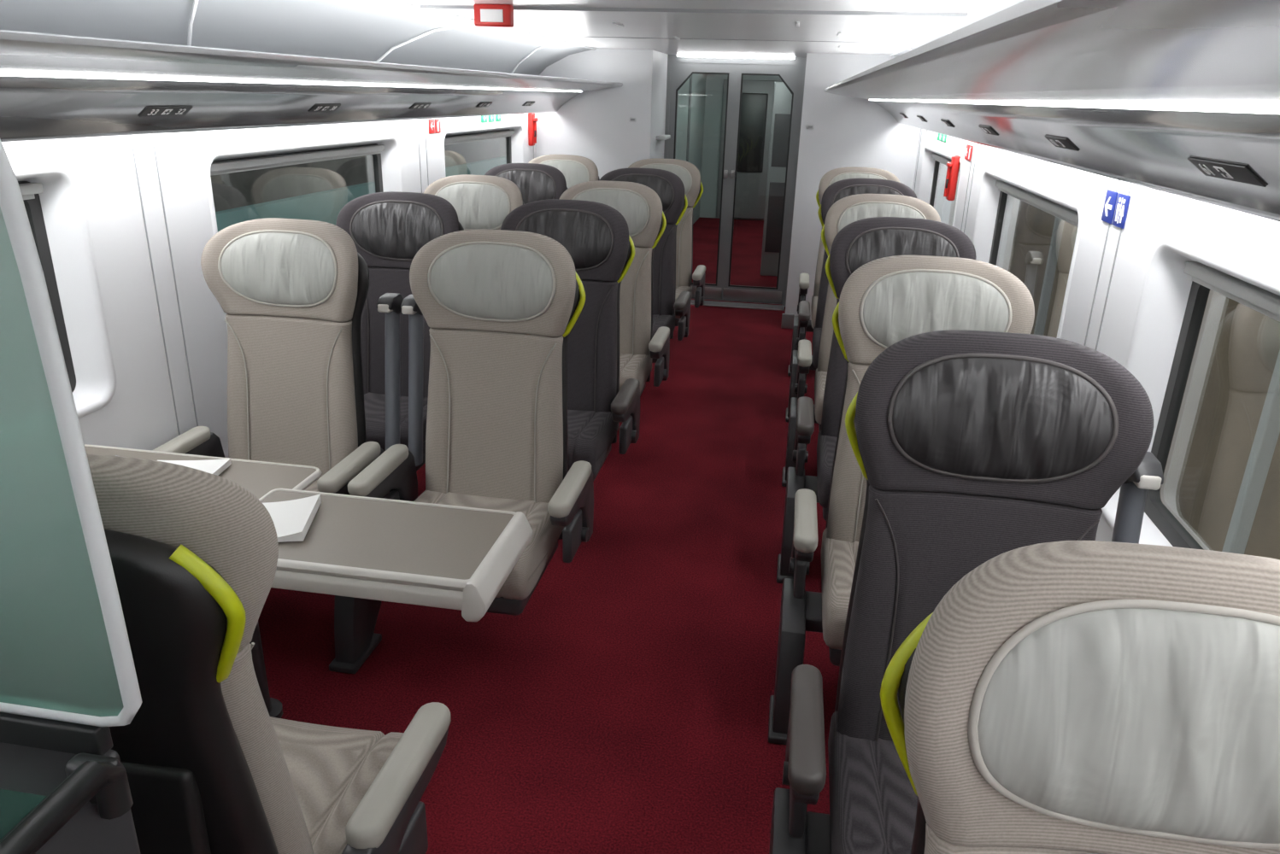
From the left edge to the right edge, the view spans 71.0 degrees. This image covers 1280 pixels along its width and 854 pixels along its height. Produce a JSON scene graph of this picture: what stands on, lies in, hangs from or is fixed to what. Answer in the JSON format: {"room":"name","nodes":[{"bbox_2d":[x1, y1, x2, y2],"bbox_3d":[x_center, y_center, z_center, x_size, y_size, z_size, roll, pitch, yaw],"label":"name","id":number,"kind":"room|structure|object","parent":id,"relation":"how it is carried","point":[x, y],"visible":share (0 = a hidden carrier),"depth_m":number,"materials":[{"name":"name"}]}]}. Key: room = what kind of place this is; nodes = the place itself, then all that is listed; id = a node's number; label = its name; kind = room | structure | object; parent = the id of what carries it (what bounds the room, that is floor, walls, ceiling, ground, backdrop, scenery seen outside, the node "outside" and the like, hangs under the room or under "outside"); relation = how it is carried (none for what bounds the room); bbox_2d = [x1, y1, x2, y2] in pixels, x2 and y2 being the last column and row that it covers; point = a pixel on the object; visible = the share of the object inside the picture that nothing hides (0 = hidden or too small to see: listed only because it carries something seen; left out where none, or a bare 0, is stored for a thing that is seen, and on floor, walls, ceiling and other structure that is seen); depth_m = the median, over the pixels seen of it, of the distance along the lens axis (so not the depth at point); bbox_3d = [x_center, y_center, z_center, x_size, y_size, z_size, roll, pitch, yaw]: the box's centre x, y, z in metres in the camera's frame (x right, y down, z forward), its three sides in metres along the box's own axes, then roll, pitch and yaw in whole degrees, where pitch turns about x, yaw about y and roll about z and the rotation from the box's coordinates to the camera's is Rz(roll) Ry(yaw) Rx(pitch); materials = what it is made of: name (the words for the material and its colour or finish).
{"room":"train carriage","nodes":[
{"label":"train carriage","id":0,"kind":"room"},
{"bbox_2d":[1,112,536,457],"bbox_3d":[-1.589,-0.432,3.189,0.050,2.000,8.860,5,21,9],"label":"wall","id":1,"kind":"structure","parent":0,"point":[140,414],"depth_m":2.99,"materials":[{"name":"plastic"}]},
{"bbox_2d":[12,164,116,418],"bbox_3d":[-1.821,-0.148,1.957,0.105,0.725,1.650,5,21,9],"label":"window","id":2,"kind":"structure","parent":1,"relation":"in","point":[52,196],"depth_m":2.66,"materials":[{"name":"grey"}]},
{"bbox_2d":[18,182,43,199],"bbox_3d":[-1.824,-0.420,1.858,0.030,0.042,1.470,5,21,9],"label":"roller blind","id":3,"kind":"object","parent":2,"relation":"attached to","point":[29,190],"depth_m":2.50,"materials":[{"name":"grey"}]},
{"bbox_2d":[129,135,180,435],"bbox_3d":[-1.598,-0.358,2.990,0.004,1.300,0.004,5,21,9],"label":"trim","id":4,"kind":"structure","parent":1,"relation":"attached to","point":[132,143],"depth_m":2.94,"materials":[{"name":"grey"}]},
{"bbox_2d":[151,134,198,426],"bbox_3d":[-1.581,-0.392,3.083,0.004,1.300,0.004,5,21,9],"label":"trim","id":5,"kind":"structure","parent":1,"relation":"attached to","point":[151,134],"depth_m":3.04,"materials":[{"name":"grey"}]},
{"bbox_2d":[187,0,198,46],"bbox_3d":[-1.330,-1.236,2.707,0.012,0.270,0.690,-12,24,-32],"label":"trim","id":6,"kind":"structure","parent":1,"relation":"attached to","point":[196,2],"depth_m":2.82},
{"bbox_2d":[152,217,403,499],"bbox_3d":[-1.246,-0.034,2.972,0.734,1.224,0.689,5,21,9],"label":"passenger seat","id":7,"kind":"object","parent":1,"relation":"attached to","point":[292,293],"visible":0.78,"depth_m":3.03,"materials":[{"name":"beige fabric"}]},
{"bbox_2d":[304,480,319,492],"bbox_3d":[-1.252,0.291,2.997,0.490,0.169,0.512,5,21,9],"label":"seat cushion","id":8,"kind":"object","parent":7,"relation":"on","point":[313,487],"depth_m":3.05,"materials":[{"name":"beige fabric"}]},
{"bbox_2d":[205,134,403,331],"bbox_3d":[-1.445,-0.907,4.026,0.105,0.725,1.650,5,21,9],"label":"window","id":9,"kind":"structure","parent":1,"relation":"in","point":[385,149],"depth_m":3.90,"materials":[{"name":"grey"}]},
{"bbox_2d":[210,144,384,176],"bbox_3d":[-1.447,-1.179,3.926,0.030,0.042,1.470,5,21,9],"label":"roller blind","id":10,"kind":"object","parent":9,"relation":"attached to","point":[228,165],"depth_m":3.77,"materials":[{"name":"grey"}]},
{"bbox_2d":[0,29,622,142],"bbox_3d":[-1.186,-1.055,2.860,0.724,0.224,8.770,5,21,9],"label":"luggage rack","id":11,"kind":"object","parent":1,"relation":"attached to","point":[53,86],"visible":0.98,"depth_m":2.53,"materials":[{"name":"silver metal"}]},
{"bbox_2d":[138,105,193,117],"bbox_3d":[-1.369,-0.913,2.594,0.035,0.027,0.200,5,21,9],"label":"number plate","id":12,"kind":"object","parent":11,"relation":"attached to","point":[149,111],"visible":1,"depth_m":2.58,"materials":[{"name":"grey"}]},
{"bbox_2d":[308,104,341,111],"bbox_3d":[-1.212,-1.229,3.454,0.035,0.027,0.200,5,21,9],"label":"number plate","id":13,"kind":"object","parent":11,"relation":"attached to","point":[318,108],"visible":1,"depth_m":3.44,"materials":[{"name":"grey"}]},
{"bbox_2d":[409,103,431,109],"bbox_3d":[-1.055,-1.544,4.315,0.035,0.027,0.200,5,21,9],"label":"number plate","id":14,"kind":"object","parent":11,"relation":"attached to","point":[416,106],"visible":1,"depth_m":4.30,"materials":[{"name":"grey"}]},
{"bbox_2d":[475,102,492,107],"bbox_3d":[-0.899,-1.860,5.176,0.035,0.027,0.200,5,21,9],"label":"number plate","id":15,"kind":"object","parent":11,"relation":"attached to","point":[481,104],"visible":1,"depth_m":5.16,"materials":[{"name":"grey"}]},
{"bbox_2d":[335,191,463,471],"bbox_3d":[-1.089,-0.349,3.833,0.734,1.224,0.689,5,21,9],"label":"passenger seat","id":16,"kind":"object","parent":1,"relation":"attached to","point":[387,229],"visible":0.43,"depth_m":3.84,"materials":[{"name":"fabric"}]},
{"bbox_2d":[364,392,428,456],"bbox_3d":[-1.095,-0.025,3.857,0.490,0.169,0.512,5,21,9],"label":"seat cushion","id":17,"kind":"object","parent":16,"relation":"on","point":[374,402],"depth_m":3.69,"materials":[{"name":"fabric"}]},
{"bbox_2d":[416,119,422,193],"bbox_3d":[-1.221,-1.118,5.064,0.004,1.300,0.004,5,21,9],"label":"trim","id":18,"kind":"structure","parent":1,"relation":"attached to","point":[417,120],"depth_m":4.93,"materials":[{"name":"grey"}]},
{"bbox_2d":[375,22,474,62],"bbox_3d":[-1.040,-1.821,4.302,0.591,0.270,0.012,-9,23,-26],"label":"trim","id":19,"kind":"structure","parent":1,"relation":"attached to","point":[390,49],"depth_m":4.28,"materials":[{"name":"plastic"}]},
{"bbox_2d":[428,118,434,133],"bbox_3d":[-1.171,-1.693,5.049,0.006,0.075,0.075,5,21,9],"label":"wall sign","id":20,"kind":"object","parent":1,"relation":"attached to","point":[431,128],"visible":1,"depth_m":5.04,"materials":[{"name":"red plastic"}]},
{"bbox_2d":[434,118,440,133],"bbox_3d":[-1.156,-1.724,5.132,0.006,0.075,0.075,5,21,9],"label":"wall sign","id":21,"kind":"object","parent":1,"relation":"attached to","point":[437,128],"visible":1,"depth_m":5.12,"materials":[{"name":"red plastic"}]},
{"bbox_2d":[423,174,524,230],"bbox_3d":[-0.933,-0.665,4.694,0.734,1.224,0.689,5,21,9],"label":"passenger seat","id":22,"kind":"object","parent":1,"relation":"attached to","point":[479,202],"visible":0.3,"depth_m":4.68,"materials":[{"name":"beige fabric"}]},
{"bbox_2d":[441,123,524,177],"bbox_3d":[-1.069,-1.665,6.094,0.105,0.725,1.650,5,21,9],"label":"window","id":23,"kind":"structure","parent":1,"relation":"in","point":[513,133],"depth_m":6.24,"materials":[{"name":"grey"}]},
{"bbox_2d":[444,130,514,145],"bbox_3d":[-1.071,-1.937,5.995,0.030,0.042,1.470,5,21,9],"label":"roller blind","id":24,"kind":"object","parent":23,"relation":"attached to","point":[477,136],"depth_m":5.94,"materials":[{"name":"grey"}]},
{"bbox_2d":[0,0,1024,75],"bbox_3d":[-0.104,-1.192,2.607,3.000,0.310,8.800,5,21,9],"label":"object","id":25,"kind":"structure","parent":1,"relation":"attached to","point":[361,30],"depth_m":3.38,"materials":[{"name":"grey"}]},
{"bbox_2d":[484,163,568,204],"bbox_3d":[-0.776,-0.981,5.554,0.734,1.224,0.689,5,21,9],"label":"passenger seat","id":26,"kind":"object","parent":1,"relation":"attached to","point":[535,182],"visible":0.24,"depth_m":5.54,"materials":[{"name":"fabric"}]},
{"bbox_2d":[528,112,537,146],"bbox_3d":[-0.820,-2.282,6.876,0.061,0.240,0.075,5,21,9],"label":"hammer","id":27,"kind":"object","parent":1,"relation":"attached to","point":[532,120],"visible":0.95,"depth_m":6.85,"materials":[{"name":"red plastic"}]},
{"bbox_2d":[510,41,557,73],"bbox_3d":[-0.728,-2.449,6.015,0.012,0.270,0.591,-17,27,-41],"label":"trim","id":28,"kind":"structure","parent":1,"relation":"attached to","point":[547,44],"depth_m":5.99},
{"bbox_2d":[528,154,599,187],"bbox_3d":[-0.621,-1.293,6.406,0.734,1.224,0.689,5,21,9],"label":"passenger seat","id":29,"kind":"object","parent":1,"relation":"attached to","point":[576,169],"visible":0.2,"depth_m":6.38,"materials":[{"name":"beige fabric"}]},
{"bbox_2d":[258,217,839,853],"bbox_3d":[0.414,-0.476,6.449,3.220,0.080,15.600,5,21,9],"label":"floor","id":30,"kind":"structure","parent":0,"point":[625,709],"depth_m":2.96,"materials":[{"name":"red carpet"}]},
{"bbox_2d":[0,712,140,853],"bbox_3d":[-1.276,0.885,0.891,1.450,1.151,0.660,5,21,9],"label":"base cabinet","id":31,"kind":"object","parent":30,"relation":"on","point":[63,789],"visible":0.96,"depth_m":0.86,"materials":[{"name":"grey plastic"}]},
{"bbox_2d":[0,139,142,727],"bbox_3d":[-1.188,-0.066,0.873,1.448,0.646,0.016,5,21,9],"label":"glass screen","id":32,"kind":"object","parent":31,"relation":"on","point":[66,655],"visible":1,"depth_m":0.81,"materials":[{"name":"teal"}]},
{"bbox_2d":[86,453,451,853],"bbox_3d":[-0.777,0.553,1.575,0.765,1.324,0.695,5,21,9],"label":"passenger seat","id":33,"kind":"object","parent":30,"relation":"on","point":[193,553],"visible":0.6,"depth_m":1.22,"materials":[{"name":"beige fabric"}]},
{"bbox_2d":[270,716,403,853],"bbox_3d":[-0.741,0.772,1.742,0.490,0.169,0.512,5,21,9],"label":"seat cushion","id":34,"kind":"object","parent":33,"relation":"on","point":[331,769],"depth_m":1.78,"materials":[{"name":"beige fabric"}]},
{"bbox_2d":[84,444,532,718],"bbox_3d":[-1.018,0.556,2.380,1.441,0.747,0.645,5,21,9],"label":"table","id":35,"kind":"object","parent":30,"relation":"on","point":[413,553],"visible":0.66,"depth_m":2.12,"materials":[{"name":"grey"}]},
{"bbox_2d":[157,458,231,475],"bbox_3d":[-1.262,0.120,2.467,0.210,0.017,0.150,2,20,1],"label":"brochure","id":36,"kind":"object","parent":35,"relation":"on","point":[216,467],"visible":0.41,"depth_m":2.51,"materials":[{"name":"white paper"}]},
{"bbox_2d":[262,493,321,542],"bbox_3d":[-0.877,0.221,2.185,0.150,0.025,0.210,-1,21,-8],"label":"brochure","id":37,"kind":"object","parent":35,"relation":"on","point":[292,519],"visible":0.64,"depth_m":2.19,"materials":[{"name":"white paper"}]},
{"bbox_2d":[328,228,593,674],"bbox_3d":[-0.539,0.074,2.881,0.765,1.324,0.695,5,21,9],"label":"passenger seat","id":38,"kind":"object","parent":30,"relation":"on","point":[500,308],"visible":0.85,"depth_m":2.92,"materials":[{"name":"beige fabric"}]},
{"bbox_2d":[414,489,563,600],"bbox_3d":[-0.532,0.352,2.888,0.490,0.169,0.512,5,21,9],"label":"seat cushion","id":39,"kind":"object","parent":38,"relation":"on","point":[526,572],"depth_m":2.92,"materials":[{"name":"beige fabric"}]},
{"bbox_2d":[500,199,639,481],"bbox_3d":[-0.383,-0.242,3.742,0.765,1.324,0.695,5,21,9],"label":"passenger seat","id":40,"kind":"object","parent":30,"relation":"on","point":[595,236],"visible":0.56,"depth_m":3.73,"materials":[{"name":"fabric"}]},
{"bbox_2d":[567,410,619,476],"bbox_3d":[-0.376,0.036,3.749,0.490,0.169,0.512,5,21,9],"label":"seat cushion","id":41,"kind":"object","parent":40,"relation":"on","point":[591,433],"depth_m":3.61,"materials":[{"name":"fabric"}]},
{"bbox_2d":[559,180,669,396],"bbox_3d":[-0.226,-0.557,4.603,0.765,1.324,0.695,5,21,9],"label":"passenger seat","id":42,"kind":"object","parent":30,"relation":"on","point":[640,205],"visible":0.44,"depth_m":4.60,"materials":[{"name":"beige fabric"}]},
{"bbox_2d":[619,353,651,393],"bbox_3d":[-0.219,-0.279,4.610,0.490,0.169,0.512,5,21,9],"label":"seat cushion","id":43,"kind":"object","parent":42,"relation":"on","point":[638,366],"depth_m":4.53,"materials":[{"name":"beige fabric"}]},
{"bbox_2d":[599,167,691,363],"bbox_3d":[-0.070,-0.873,5.463,0.765,1.324,0.695,5,21,9],"label":"passenger seat","id":44,"kind":"object","parent":30,"relation":"on","point":[669,187],"visible":0.34,"depth_m":5.46,"materials":[{"name":"fabric"}]},
{"bbox_2d":[651,313,675,338],"bbox_3d":[-0.063,-0.595,5.470,0.490,0.169,0.512,5,21,9],"label":"seat cushion","id":45,"kind":"object","parent":44,"relation":"on","point":[659,320],"depth_m":5.46,"materials":[{"name":"fabric"}]},
{"bbox_2d":[628,158,705,326],"bbox_3d":[0.085,-1.185,6.315,0.765,1.324,0.695,5,21,9],"label":"passenger seat","id":46,"kind":"object","parent":30,"relation":"on","point":[689,173],"visible":0.35,"depth_m":6.31,"materials":[{"name":"beige fabric"}]},
{"bbox_2d":[674,285,692,318],"bbox_3d":[0.092,-0.907,6.322,0.490,0.169,0.512,5,21,9],"label":"armrest","id":47,"kind":"object","parent":46,"relation":"on","point":[679,289],"depth_m":6.32,"materials":[{"name":"plastic"}]},
{"bbox_2d":[760,81,792,276],"bbox_3d":[1.434,-2.516,9.173,0.260,1.900,0.381,5,21,9],"label":"glass panel","id":48,"kind":"object","parent":30,"relation":"on","point":[782,96],"visible":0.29,"depth_m":9.02,"materials":[{"name":"grey"}]},
{"bbox_2d":[787,166,900,375],"bbox_3d":[1.421,-1.047,6.049,0.719,1.324,0.689,5,21,9],"label":"passenger seat","id":49,"kind":"object","parent":30,"relation":"on","point":[832,176],"visible":0.16,"depth_m":6.03,"materials":[{"name":"beige fabric"}]},
{"bbox_2d":[810,295,817,328],"bbox_3d":[1.410,-0.770,6.057,0.490,0.169,0.512,5,21,9],"label":"seat cushion","id":50,"kind":"object","parent":49,"relation":"on","point":[814,300],"depth_m":5.92,"materials":[{"name":"beige fabric"}]},
{"bbox_2d":[785,177,916,422],"bbox_3d":[1.266,-0.733,5.193,0.719,1.324,0.689,5,21,9],"label":"passenger seat","id":51,"kind":"object","parent":30,"relation":"on","point":[839,190],"visible":0.2,"depth_m":5.17,"materials":[{"name":"fabric"}]},
{"bbox_2d":[812,326,821,369],"bbox_3d":[1.254,-0.456,5.201,0.490,0.169,0.512,5,21,9],"label":"seat cushion","id":52,"kind":"object","parent":51,"relation":"on","point":[817,330],"depth_m":5.07,"materials":[{"name":"fabric"}]},
{"bbox_2d":[781,193,940,487],"bbox_3d":[1.110,-0.419,4.337,0.719,1.324,0.689,5,21,9],"label":"passenger seat","id":53,"kind":"object","parent":30,"relation":"on","point":[847,210],"visible":0.23,"depth_m":4.32,"materials":[{"name":"beige fabric"}]},
{"bbox_2d":[814,368,827,424],"bbox_3d":[1.098,-0.142,4.345,0.490,0.169,0.512,5,21,9],"label":"seat cushion","id":54,"kind":"object","parent":53,"relation":"on","point":[820,373],"depth_m":4.24,"materials":[{"name":"beige fabric"}]},
{"bbox_2d":[776,217,976,583],"bbox_3d":[0.954,-0.106,3.481,0.719,1.324,0.689,5,21,9],"label":"passenger seat","id":55,"kind":"object","parent":30,"relation":"on","point":[860,243],"visible":0.34,"depth_m":3.46,"materials":[{"name":"fabric"}]},
{"bbox_2d":[816,429,837,508],"bbox_3d":[0.943,0.172,3.489,0.490,0.169,0.512,5,21,9],"label":"seat cushion","id":56,"kind":"object","parent":55,"relation":"on","point":[826,438],"depth_m":3.41,"materials":[{"name":"fabric"}]},
{"bbox_2d":[768,255,1034,745],"bbox_3d":[0.798,0.208,2.624,0.719,1.324,0.689,5,21,9],"label":"passenger seat","id":57,"kind":"object","parent":30,"relation":"on","point":[885,302],"visible":0.44,"depth_m":2.61,"materials":[{"name":"beige fabric"}]},
{"bbox_2d":[821,528,858,650],"bbox_3d":[0.787,0.485,2.632,0.490,0.169,0.512,5,21,9],"label":"seat cushion","id":58,"kind":"object","parent":57,"relation":"on","point":[839,548],"depth_m":2.57,"materials":[{"name":"beige fabric"}]},
{"bbox_2d":[769,329,1163,853],"bbox_3d":[0.642,0.524,1.764,0.719,1.324,0.689,5,21,9],"label":"passenger seat","id":59,"kind":"object","parent":30,"relation":"on","point":[971,449],"visible":0.69,"depth_m":1.77,"materials":[{"name":"fabric"}]},
{"bbox_2d":[827,710,918,853],"bbox_3d":[0.630,0.801,1.772,0.490,0.169,0.512,5,21,9],"label":"seat cushion","id":60,"kind":"object","parent":59,"relation":"on","point":[873,801],"depth_m":1.77,"materials":[{"name":"fabric"}]},
{"bbox_2d":[880,540,1279,853],"bbox_3d":[0.485,0.840,0.903,0.719,1.324,0.689,5,21,9],"label":"passenger seat","id":61,"kind":"object","parent":30,"relation":"on","point":[1064,697],"visible":1,"depth_m":0.89,"materials":[{"name":"beige fabric"}]},
{"bbox_2d":[651,50,667,158],"bbox_3d":[0.112,-2.013,7.486,0.060,2.100,0.740,5,21,9],"label":"wall","id":62,"kind":"structure","parent":0,"point":[660,59],"depth_m":7.23,"materials":[{"name":"plastic"}]},
{"bbox_2d":[655,135,670,140],"bbox_3d":[0.190,-2.369,7.330,0.080,0.030,0.300,5,21,9],"label":"trim","id":63,"kind":"structure","parent":62,"relation":"attached to","point":[660,137],"depth_m":7.20,"materials":[{"name":"grey"}]},
{"bbox_2d":[690,299,784,311],"bbox_3d":[0.721,-1.097,8.003,1.120,0.017,0.160,5,21,9],"label":"trim","id":64,"kind":"structure","parent":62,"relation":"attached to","point":[710,303],"depth_m":7.94,"materials":[{"name":"silver metal"}]},
{"bbox_2d":[675,73,706,224],"bbox_3d":[1.277,-3.137,10.541,1.800,2.100,5.930,5,21,9],"label":"wall","id":65,"kind":"structure","parent":0,"point":[698,96],"depth_m":11.94,"materials":[{"name":"grey"}]},
{"bbox_2d":[675,74,692,162],"bbox_3d":[0.391,-3.058,10.261,0.030,2.050,2.650,5,21,9],"label":"trim","id":66,"kind":"structure","parent":65,"relation":"attached to","point":[690,77],"depth_m":11.27,"materials":[{"name":"grey"}]},
{"bbox_2d":[381,0,1011,57],"bbox_3d":[0.065,-1.440,2.918,2.200,0.072,9.600,5,21,9],"label":"ceiling","id":67,"kind":"structure","parent":0,"point":[718,27],"depth_m":4.00,"materials":[{"name":"grey"}]},
{"bbox_2d":[473,3,513,27],"bbox_3d":[-0.572,-1.610,3.509,0.150,0.080,0.056,5,21,9],"label":"display","id":68,"kind":"object","parent":67,"relation":"hanging from","point":[485,15],"visible":1,"depth_m":3.49,"materials":[{"name":"red plastic"}]},
{"bbox_2d":[676,54,794,58],"bbox_3d":[0.773,-3.003,7.273,0.950,0.018,0.025,5,21,9],"label":"recessed light","id":69,"kind":"object","parent":67,"relation":"in","point":[682,55],"visible":1,"depth_m":7.26,"materials":[{"name":"white"}]},
{"bbox_2d":[536,48,920,320],"bbox_3d":[0.616,-1.828,7.030,3.020,2.100,0.060,5,21,9],"label":"wall","id":70,"kind":"structure","parent":0,"point":[847,131],"depth_m":6.83,"materials":[{"name":"plastic"}]},
{"bbox_2d":[780,313,794,328],"bbox_3d":[0.598,-0.905,7.330,1.310,0.120,0.030,5,21,9],"label":"baseboard","id":71,"kind":"structure","parent":70,"relation":"attached to","point":[787,319],"depth_m":7.23,"materials":[{"name":"grey"}]},
{"bbox_2d":[699,74,781,220],"bbox_3d":[1.771,-4.133,13.258,1.800,2.100,0.060,5,21,9],"label":"wall","id":72,"kind":"structure","parent":0,"point":[714,83],"depth_m":13.31,"materials":[{"name":"grey"}]},
{"bbox_2d":[716,79,778,219],"bbox_3d":[1.577,-4.070,13.218,0.800,1.950,0.100,5,21,9],"label":"door","id":73,"kind":"structure","parent":72,"relation":"in","point":[757,96],"depth_m":13.18,"materials":[{"name":"grey"}]},
{"bbox_2d":[912,129,1279,541],"bbox_3d":[1.338,-0.183,2.748,0.050,2.000,8.860,5,21,9],"label":"wall","id":74,"kind":"structure","parent":0,"point":[1252,241],"depth_m":2.42,"materials":[{"name":"plastic"}]},
{"bbox_2d":[916,145,962,226],"bbox_3d":[1.901,-1.363,5.665,0.105,0.730,1.650,5,21,9],"label":"window","id":75,"kind":"structure","parent":74,"relation":"in","point":[933,173],"depth_m":6.09,"materials":[{"name":"grey"}]},
{"bbox_2d":[931,152,960,171],"bbox_3d":[1.919,-1.636,5.561,0.030,0.042,1.470,5,21,9],"label":"roller blind","id":76,"kind":"object","parent":75,"relation":"attached to","point":[936,159],"depth_m":5.92,"materials":[{"name":"grey"}]},
{"bbox_2d":[943,155,960,200],"bbox_3d":[1.715,-1.373,4.944,0.061,0.240,0.075,5,21,9],"label":"hammer","id":77,"kind":"object","parent":74,"relation":"attached to","point":[953,167],"visible":1,"depth_m":4.92,"materials":[{"name":"red plastic"}]},
{"bbox_2d":[960,143,974,230],"bbox_3d":[1.671,-0.908,4.723,0.004,1.300,0.004,5,21,9],"label":"trim","id":78,"kind":"structure","parent":74,"relation":"attached to","point":[973,143],"depth_m":4.60,"materials":[{"name":"grey"}]},
{"bbox_2d":[963,143,978,233],"bbox_3d":[1.654,-0.874,4.630,0.004,1.300,0.004,5,21,9],"label":"trim","id":79,"kind":"structure","parent":74,"relation":"attached to","point":[977,143],"depth_m":4.51,"materials":[{"name":"grey"}]},
{"bbox_2d":[971,168,1082,338],"bbox_3d":[1.525,-0.605,3.596,0.105,0.730,1.650,5,21,9],"label":"window","id":80,"kind":"structure","parent":74,"relation":"in","point":[995,187],"depth_m":4.06,"materials":[{"name":"grey"}]},
{"bbox_2d":[995,180,1078,226],"bbox_3d":[1.543,-0.878,3.493,0.030,0.042,1.470,5,21,9],"label":"roller blind","id":81,"kind":"object","parent":80,"relation":"attached to","point":[1071,216],"depth_m":3.40,"materials":[{"name":"grey"}]},
{"bbox_2d":[823,0,1279,222],"bbox_3d":[0.966,-0.872,2.535,0.724,0.224,8.770,5,21,9],"label":"luggage rack","id":82,"kind":"object","parent":74,"relation":"attached to","point":[1141,89],"visible":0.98,"depth_m":1.07,"materials":[{"name":"silver metal"}]},
{"bbox_2d":[978,125,998,135],"bbox_3d":[1.186,-1.011,3.055,0.035,0.027,0.200,5,21,9],"label":"number plate","id":83,"kind":"object","parent":82,"relation":"attached to","point":[988,130],"visible":1,"depth_m":3.04,"materials":[{"name":"grey"}]},
{"bbox_2d":[1044,135,1078,151],"bbox_3d":[1.029,-0.695,2.194,0.035,0.027,0.200,5,21,9],"label":"number plate","id":84,"kind":"object","parent":82,"relation":"attached to","point":[1057,142],"visible":1,"depth_m":2.18,"materials":[{"name":"grey"}]},
{"bbox_2d":[1187,157,1266,187],"bbox_3d":[0.875,-0.383,1.343,0.035,0.027,0.200,5,21,9],"label":"number plate","id":85,"kind":"object","parent":82,"relation":"attached to","point":[1220,170],"visible":1,"depth_m":1.33,"materials":[{"name":"grey"}]},
{"bbox_2d":[1083,180,1119,346],"bbox_3d":[1.294,-0.147,2.650,0.004,1.300,0.004,5,21,9],"label":"trim","id":86,"kind":"structure","parent":74,"relation":"attached to","point":[1118,180],"depth_m":2.55,"materials":[{"name":"grey"}]},
{"bbox_2d":[1101,189,1118,223],"bbox_3d":[1.308,-0.615,2.502,0.006,0.085,0.085,5,21,9],"label":"wall sign","id":87,"kind":"object","parent":74,"relation":"attached to","point":[1111,196],"visible":1,"depth_m":2.49,"materials":[{"name":"blue"}]},
{"bbox_2d":[1094,182,1131,350],"bbox_3d":[1.277,-0.114,2.557,0.004,1.300,0.004,5,21,9],"label":"trim","id":88,"kind":"structure","parent":74,"relation":"attached to","point":[1130,187],"depth_m":2.45,"materials":[{"name":"grey"}]},
{"bbox_2d":[1112,193,1130,228],"bbox_3d":[1.292,-0.581,2.410,0.006,0.085,0.085,5,21,9],"label":"wall sign","id":89,"kind":"object","parent":74,"relation":"attached to","point":[1123,202],"visible":1,"depth_m":2.40,"materials":[{"name":"blue"}]},
{"bbox_2d":[1101,236,1279,550],"bbox_3d":[1.148,0.153,1.528,0.105,0.730,1.650,5,21,9],"label":"window","id":90,"kind":"structure","parent":74,"relation":"in","point":[1180,276],"depth_m":2.17,"materials":[{"name":"grey"}]},
{"bbox_2d":[1183,261,1279,322],"bbox_3d":[1.167,-0.119,1.424,0.030,0.042,1.470,5,21,9],"label":"roller blind","id":91,"kind":"object","parent":90,"relation":"attached to","point":[1264,302],"depth_m":1.87,"materials":[{"name":"grey"}]},
{"bbox_3d":[0.773,-2.120,7.769,1.780,2.100,0.060,5,21,9],"label":"wall","id":92,"kind":"structure","parent":0,"visible":0},
{"bbox_2d":[667,62,735,300],"bbox_3d":[0.500,-2.093,7.790,0.540,1.980,0.078,5,21,9],"label":"door","id":93,"kind":"structure","parent":92,"relation":"in","point":[680,72],"depth_m":7.62,"materials":[{"name":"grey"}]},
{"bbox_2d":[663,54,806,306],"bbox_3d":[0.769,-2.095,7.758,1.140,2.060,0.060,5,21,9],"label":"trim","id":94,"kind":"structure","parent":92,"relation":"attached to","point":[671,58],"depth_m":7.46,"materials":[{"name":"grey"}]},
{"bbox_2d":[722,64,802,304],"bbox_3d":[1.032,-2.048,7.710,0.540,1.980,0.078,5,21,9],"label":"door","id":95,"kind":"structure","parent":92,"relation":"in","point":[790,75],"depth_m":7.68,"materials":[{"name":"grey"}]},
{"label":"outside","id":96,"kind":"structure","parent":0,"visible":0},
{"bbox_2d":[1221,350,1279,554],"bbox_3d":[3.389,-0.964,4.433,0.080,4.600,0.080,5,21,9],"label":"trim","id":97,"kind":"structure","parent":96,"point":[1268,430],"depth_m":4.85,"materials":[{"name":"grey"}]},
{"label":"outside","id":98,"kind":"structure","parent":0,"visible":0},
{"bbox_2d":[1033,217,1064,335],"bbox_3d":[4.163,-2.525,8.690,0.080,4.600,0.080,5,21,9],"label":"trim","id":99,"kind":"structure","parent":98,"point":[1058,228],"depth_m":9.03,"materials":[{"name":"grey"}]},
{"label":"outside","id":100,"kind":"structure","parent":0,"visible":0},
{"bbox_2d":[995,193,1014,268],"bbox_3d":[4.550,-3.305,10.819,0.080,4.600,0.080,5,21,9],"label":"trim","id":101,"kind":"structure","parent":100,"point":[1009,202],"depth_m":11.11,"materials":[{"name":"grey"}]},
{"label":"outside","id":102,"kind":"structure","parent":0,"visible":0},
{"bbox_2d":[210,137,506,211],"bbox_3d":[-3.799,-3.741,9.044,0.100,4.000,34.000,5,21,9],"label":"wall","id":103,"kind":"structure","parent":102,"point":[246,188],"depth_m":9.96,"materials":[{"name":"concrete"}]},
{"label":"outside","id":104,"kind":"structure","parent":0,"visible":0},
{"bbox_2d":[215,155,506,232],"bbox_3d":[-3.073,-1.519,9.727,0.100,2.100,34.000,5,21,9],"label":"wall","id":105,"kind":"structure","parent":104,"point":[325,206],"depth_m":8.69,"materials":[{"name":"glass"}]},
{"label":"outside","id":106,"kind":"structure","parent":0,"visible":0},
{"bbox_2d":[1002,197,1279,559],"bbox_3d":[4.705,-1.371,6.205,0.100,5.500,30.000,5,21,9],"label":"window","id":107,"kind":"structure","parent":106,"point":[1237,347],"depth_m":7.39,"materials":[{"name":"glass"}]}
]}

